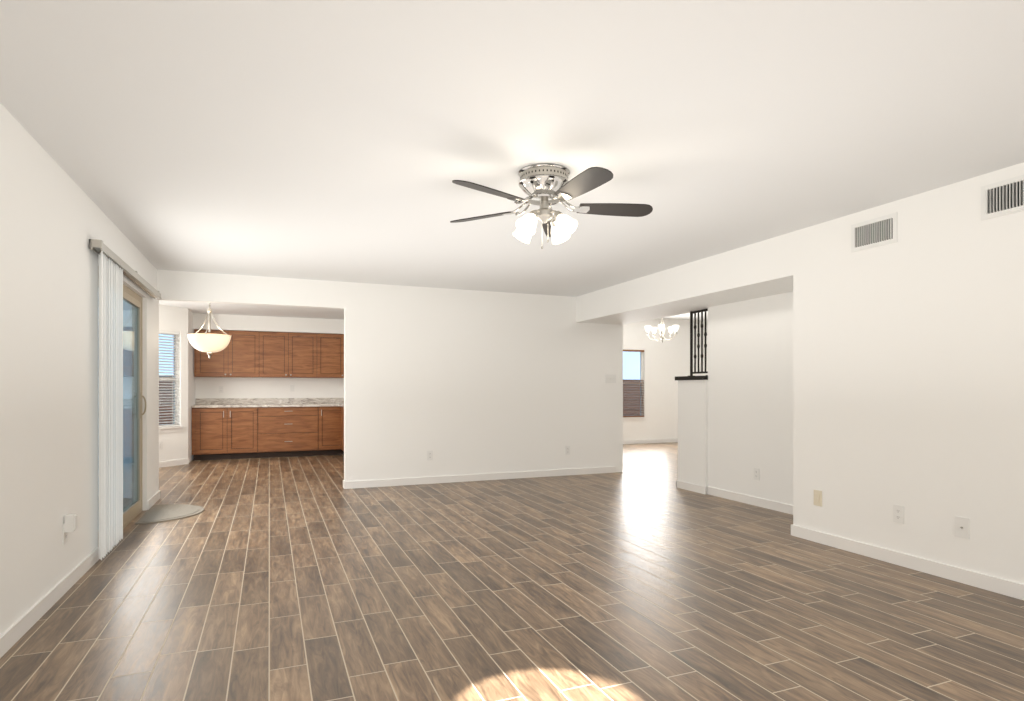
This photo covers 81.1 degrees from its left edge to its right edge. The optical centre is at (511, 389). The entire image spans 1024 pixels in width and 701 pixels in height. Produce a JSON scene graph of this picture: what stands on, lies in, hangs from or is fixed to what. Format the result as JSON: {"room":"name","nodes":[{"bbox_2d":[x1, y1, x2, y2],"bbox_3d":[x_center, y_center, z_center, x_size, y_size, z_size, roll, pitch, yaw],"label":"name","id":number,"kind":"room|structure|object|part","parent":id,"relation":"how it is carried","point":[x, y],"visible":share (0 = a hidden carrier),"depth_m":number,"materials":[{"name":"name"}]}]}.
{"room":"empty living room","nodes":[
{"label":"empty living room","id":0,"kind":"room"},
{"bbox_2d":[159,300,343,319],"bbox_3d":[-2.469,-1.315,9.310,6.630,0.100,4.330,0,0,-22],"label":"ceiling","id":1,"kind":"structure","parent":0,"point":[254,310],"depth_m":9.62,"materials":[{"name":"white paint"}]},
{"bbox_2d":[187,303,230,358],"bbox_3d":[-3.997,-0.833,7.904,0.528,0.865,0.534,0,0,-22],"label":"pendant light","id":2,"kind":"object","parent":1,"relation":"hanging from","point":[210,343],"visible":0.94,"depth_m":7.76,"materials":[{"name":"white glass"}]},
{"bbox_3d":[-3.998,-0.600,7.907,0.528,0.229,0.528,0,0,-22],"label":"lamp shade","id":3,"kind":"part","parent":2,"relation":"part of","materials":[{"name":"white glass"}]},
{"bbox_2d":[193,313,343,333],"bbox_3d":[-2.744,-1.137,11.211,5.710,0.256,0.360,0,0,-22],"label":"soffit","id":4,"kind":"structure","parent":0,"point":[273,324],"depth_m":10.42,"materials":[{"name":"white paint"}]},
{"bbox_2d":[0,442,1023,700],"bbox_3d":[1.791,1.225,5.584,11.920,0.100,14.440,0,0,-22],"label":"floor","id":5,"kind":"structure","parent":0,"point":[310,578],"depth_m":3.25,"materials":[{"name":"tile"}]},
{"bbox_2d":[135,504,203,524],"bbox_3d":[-3.203,1.167,5.682,0.490,0.016,0.880,0,0,-22],"label":"doormat","id":6,"kind":"object","parent":5,"relation":"on","point":[161,513],"visible":1,"depth_m":5.62,"materials":[{"name":"beige fabric"}]},
{"bbox_2d":[192,409,258,459],"bbox_3d":[-4.880,0.741,10.214,0.994,0.868,0.598,0,0,-22],"label":"base cabinet","id":7,"kind":"object","parent":5,"relation":"on","point":[232,428],"depth_m":9.94,"materials":[{"name":"brown wood"}]},
{"bbox_2d":[191,405,290,408],"bbox_3d":[-3.975,0.285,10.567,2.936,0.040,0.623,0,0,-22],"label":"countertop","id":8,"kind":"structure","parent":7,"relation":"on","point":[192,406],"depth_m":10.02,"materials":[{"name":"beige stone"}]},
{"bbox_2d":[259,405,322,457],"bbox_3d":[-3.966,0.741,10.585,1.106,0.868,0.598,0,0,-22],"label":"base cabinet","id":9,"kind":"object","parent":5,"relation":"on","point":[297,430],"depth_m":10.34,"materials":[{"name":"brown wood"}]},
{"bbox_2d":[323,405,338,454],"bbox_3d":[-3.066,0.741,10.950,0.964,0.868,0.598,0,0,-22],"label":"base cabinet","id":10,"kind":"object","parent":5,"relation":"on","point":[330,412],"depth_m":10.59,"materials":[{"name":"brown wood"}]},
{"bbox_2d":[339,405,343,454],"bbox_3d":[-2.380,0.741,9.784,0.570,0.868,2.121,0,0,-22],"label":"base cabinet","id":11,"kind":"object","parent":5,"relation":"on","point":[341,411],"depth_m":10.62,"materials":[{"name":"brown wood"}]},
{"bbox_2d":[0,103,1023,635],"bbox_3d":[1.851,-0.185,5.608,11.790,2.720,14.440,0,0,-22],"label":"wall","id":12,"kind":"structure","parent":0,"point":[864,391],"depth_m":4.39,"materials":[{"name":"white paint"}]},
{"bbox_2d":[63,513,77,544],"bbox_3d":[-2.568,0.812,3.480,0.057,0.164,0.072,0,0,-22],"label":"electrical outlet plate","id":13,"kind":"object","parent":12,"relation":"attached to","point":[70,524],"depth_m":3.46,"materials":[{"name":"white plastic"}]},
{"bbox_2d":[89,239,160,559],"bbox_3d":[-3.175,0.075,5.003,0.080,2.130,2.340,0,0,-22],"label":"vertical blinds","id":14,"kind":"object","parent":12,"relation":"attached to","point":[113,268],"visible":1,"depth_m":4.21,"materials":[{"name":"white vinyl"}]},
{"bbox_2d":[123,284,146,528],"bbox_3d":[-3.253,0.146,4.950,0.126,2.058,1.776,0,0,-22],"label":"sliding door","id":15,"kind":"structure","parent":12,"relation":"in","point":[132,405],"depth_m":5.43,"materials":[{"name":"beige"}]},
{"bbox_2d":[159,330,183,432],"bbox_3d":[-5.335,-0.113,8.902,0.144,1.545,0.890,0,0,23],"label":"window","id":16,"kind":"structure","parent":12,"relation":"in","point":[174,413],"depth_m":9.16,"materials":[{"name":"white plastic"}]},
{"bbox_2d":[194,329,262,376],"bbox_3d":[-4.891,-0.605,10.360,1.064,0.800,0.318,0,0,-22],"label":"upper cabinet","id":17,"kind":"object","parent":12,"relation":"attached to","point":[243,355],"depth_m":10.26,"materials":[{"name":"brown wood"}]},
{"bbox_2d":[195,398,343,404],"bbox_3d":[-4.089,0.214,10.847,2.936,0.102,0.020,0,0,-22],"label":"backsplash","id":18,"kind":"structure","parent":12,"relation":"attached to","point":[210,401],"depth_m":10.66,"materials":[{"name":"beige stone"}]},
{"bbox_2d":[263,332,322,376],"bbox_3d":[-4.010,-0.605,10.718,1.080,0.800,0.318,0,0,-22],"label":"upper cabinet","id":19,"kind":"object","parent":12,"relation":"attached to","point":[284,354],"depth_m":10.60,"materials":[{"name":"brown wood"}]},
{"bbox_2d":[323,334,343,377],"bbox_3d":[-3.344,-0.605,10.988,0.602,0.800,0.318,0,0,-22],"label":"upper cabinet","id":20,"kind":"object","parent":12,"relation":"attached to","point":[333,344],"depth_m":10.87,"materials":[{"name":"brown wood"}]},
{"bbox_2d":[427,451,432,459],"bbox_3d":[-1.019,0.825,7.428,0.072,0.118,0.008,0,0,-22],"label":"electrical outlet plate","id":21,"kind":"object","parent":12,"relation":"attached to","point":[429,453],"depth_m":7.43,"materials":[{"name":"white plastic"}]},
{"bbox_2d":[0,438,1023,657],"bbox_3d":[1.983,1.133,5.284,11.550,0.085,13.500,0,0,-22],"label":"baseboard","id":22,"kind":"structure","parent":12,"relation":"attached to","point":[15,632],"depth_m":4.26,"materials":[{"name":"white wood"}]},
{"bbox_2d":[565,446,569,454],"bbox_3d":[0.760,0.835,8.150,0.072,0.118,0.008,0,0,-22],"label":"electrical outlet plate","id":23,"kind":"object","parent":12,"relation":"attached to","point":[567,448],"depth_m":8.15,"materials":[{"name":"white plastic"}]},
{"bbox_2d":[606,375,615,382],"bbox_3d":[1.391,-0.145,8.402,0.165,0.118,0.016,0,0,-22],"label":"light switch","id":24,"kind":"object","parent":12,"relation":"attached to","point":[610,378],"visible":1,"depth_m":8.40,"materials":[{"name":"white plastic"}]},
{"bbox_2d":[623,350,646,421],"bbox_3d":[2.263,-0.077,12.728,1.330,1.535,0.144,0,0,-22],"label":"window","id":25,"kind":"structure","parent":12,"relation":"in","point":[636,417],"depth_m":12.89,"materials":[{"name":"white"}]},
{"bbox_2d":[690,309,707,375],"bbox_3d":[2.168,-0.532,6.887,0.060,0.765,0.370,0,0,-22],"label":"railing","id":26,"kind":"object","parent":12,"relation":"attached to","point":[691,339],"visible":0.88,"depth_m":6.95,"materials":[{"name":"black metal"}]},
{"bbox_2d":[754,468,759,479],"bbox_3d":[2.462,0.855,6.019,0.008,0.118,0.072,0,0,-22],"label":"electrical outlet plate","id":27,"kind":"object","parent":12,"relation":"attached to","point":[756,470],"depth_m":6.01,"materials":[{"name":"white plastic"}]},
{"bbox_2d":[814,490,821,506],"bbox_3d":[2.342,0.835,4.583,0.010,0.118,0.072,0,0,-22],"label":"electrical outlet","id":28,"kind":"object","parent":12,"relation":"attached to","point":[817,497],"visible":1,"depth_m":4.58,"materials":[{"name":"white plastic"}]},
{"bbox_2d":[851,212,896,252],"bbox_3d":[2.510,-1.085,4.160,0.018,0.200,0.340,0,0,-22],"label":"air vent","id":29,"kind":"object","parent":12,"relation":"in","point":[875,232],"visible":1,"depth_m":4.15,"materials":[{"name":"white metal"}]},
{"bbox_2d":[893,504,903,523],"bbox_3d":[2.582,0.835,3.995,0.008,0.118,0.072,0,0,-22],"label":"electrical outlet plate","id":30,"kind":"object","parent":12,"relation":"attached to","point":[898,511],"depth_m":3.99,"materials":[{"name":"white plastic"}]},
{"bbox_2d":[955,516,968,538],"bbox_3d":[2.727,0.840,3.628,0.016,0.125,0.080,0,0,-22],"label":"electrical outlet plate","id":31,"kind":"object","parent":12,"relation":"attached to","point":[961,523],"depth_m":3.62,"materials":[{"name":"white plastic"}]},
{"bbox_2d":[981,175,1023,220],"bbox_3d":[2.829,-1.095,3.372,0.018,0.200,0.340,0,0,-22],"label":"air vent","id":32,"kind":"object","parent":12,"relation":"in","point":[1002,198],"visible":1,"depth_m":3.43,"materials":[{"name":"white metal"}]},
{"bbox_2d":[0,0,1023,296],"bbox_3d":[0.386,-1.315,2.612,5.120,0.100,9.990,0,0,-22],"label":"ceiling","id":33,"kind":"structure","parent":0,"point":[338,140],"depth_m":2.81,"materials":[{"name":"white paint"}]},
{"bbox_2d":[450,163,652,248],"bbox_3d":[0.214,-1.039,3.456,1.251,0.452,1.212,0,0,-22],"label":"ceiling fan","id":34,"kind":"object","parent":33,"relation":"hanging from","point":[544,186],"visible":1,"depth_m":3.41,"materials":[{"name":"silver metal"}]},
{"bbox_3d":[0.188,-0.936,3.498,0.407,0.130,0.407,0,0,-22],"label":"lamp shade","id":35,"kind":"part","parent":34,"relation":"part of","materials":[{"name":"white glass"}]},
{"bbox_2d":[576,232,792,324],"bbox_3d":[1.925,-1.230,6.648,0.770,0.630,3.670,0,0,-22],"label":"beam","id":36,"kind":"structure","parent":33,"relation":"attached to","point":[764,268],"depth_m":5.97,"materials":[{"name":"white paint"}]},
{"bbox_2d":[660,311,707,320],"bbox_3d":[1.791,-1.595,5.584,11.920,0.100,14.440,0,0,-22],"label":"ceiling","id":37,"kind":"structure","parent":0,"point":[686,316],"depth_m":12.90,"materials":[{"name":"white paint"}]},
{"bbox_2d":[645,318,678,341],"bbox_3d":[2.634,-1.177,10.535,0.590,0.735,0.574,0,0,-22],"label":"chandelier","id":38,"kind":"object","parent":37,"relation":"hanging from","point":[661,326],"visible":0.94,"depth_m":10.49,"materials":[{"name":"white glass"}]},
{"bbox_3d":[2.634,-1.052,10.535,0.590,0.105,0.574,0,0,-22],"label":"lamp shade","id":39,"kind":"part","parent":38,"relation":"part of","materials":[{"name":"white glass"}]},
{"label":"outside","id":40,"kind":"structure","parent":0,"visible":0},
{"bbox_3d":[0.986,1.360,6.876,25.000,0.130,24.000,0,0,-22],"label":"ground","id":41,"kind":"structure","parent":40,"visible":0},
{"bbox_2d":[159,376,639,424],"bbox_3d":[2.737,0.510,5.752,18.600,1.570,20.600,0,0,-22],"label":"fence","id":42,"kind":"object","parent":41,"relation":"on","point":[171,399],"depth_m":12.71,"materials":[{"name":"brown wood"}]}
]}

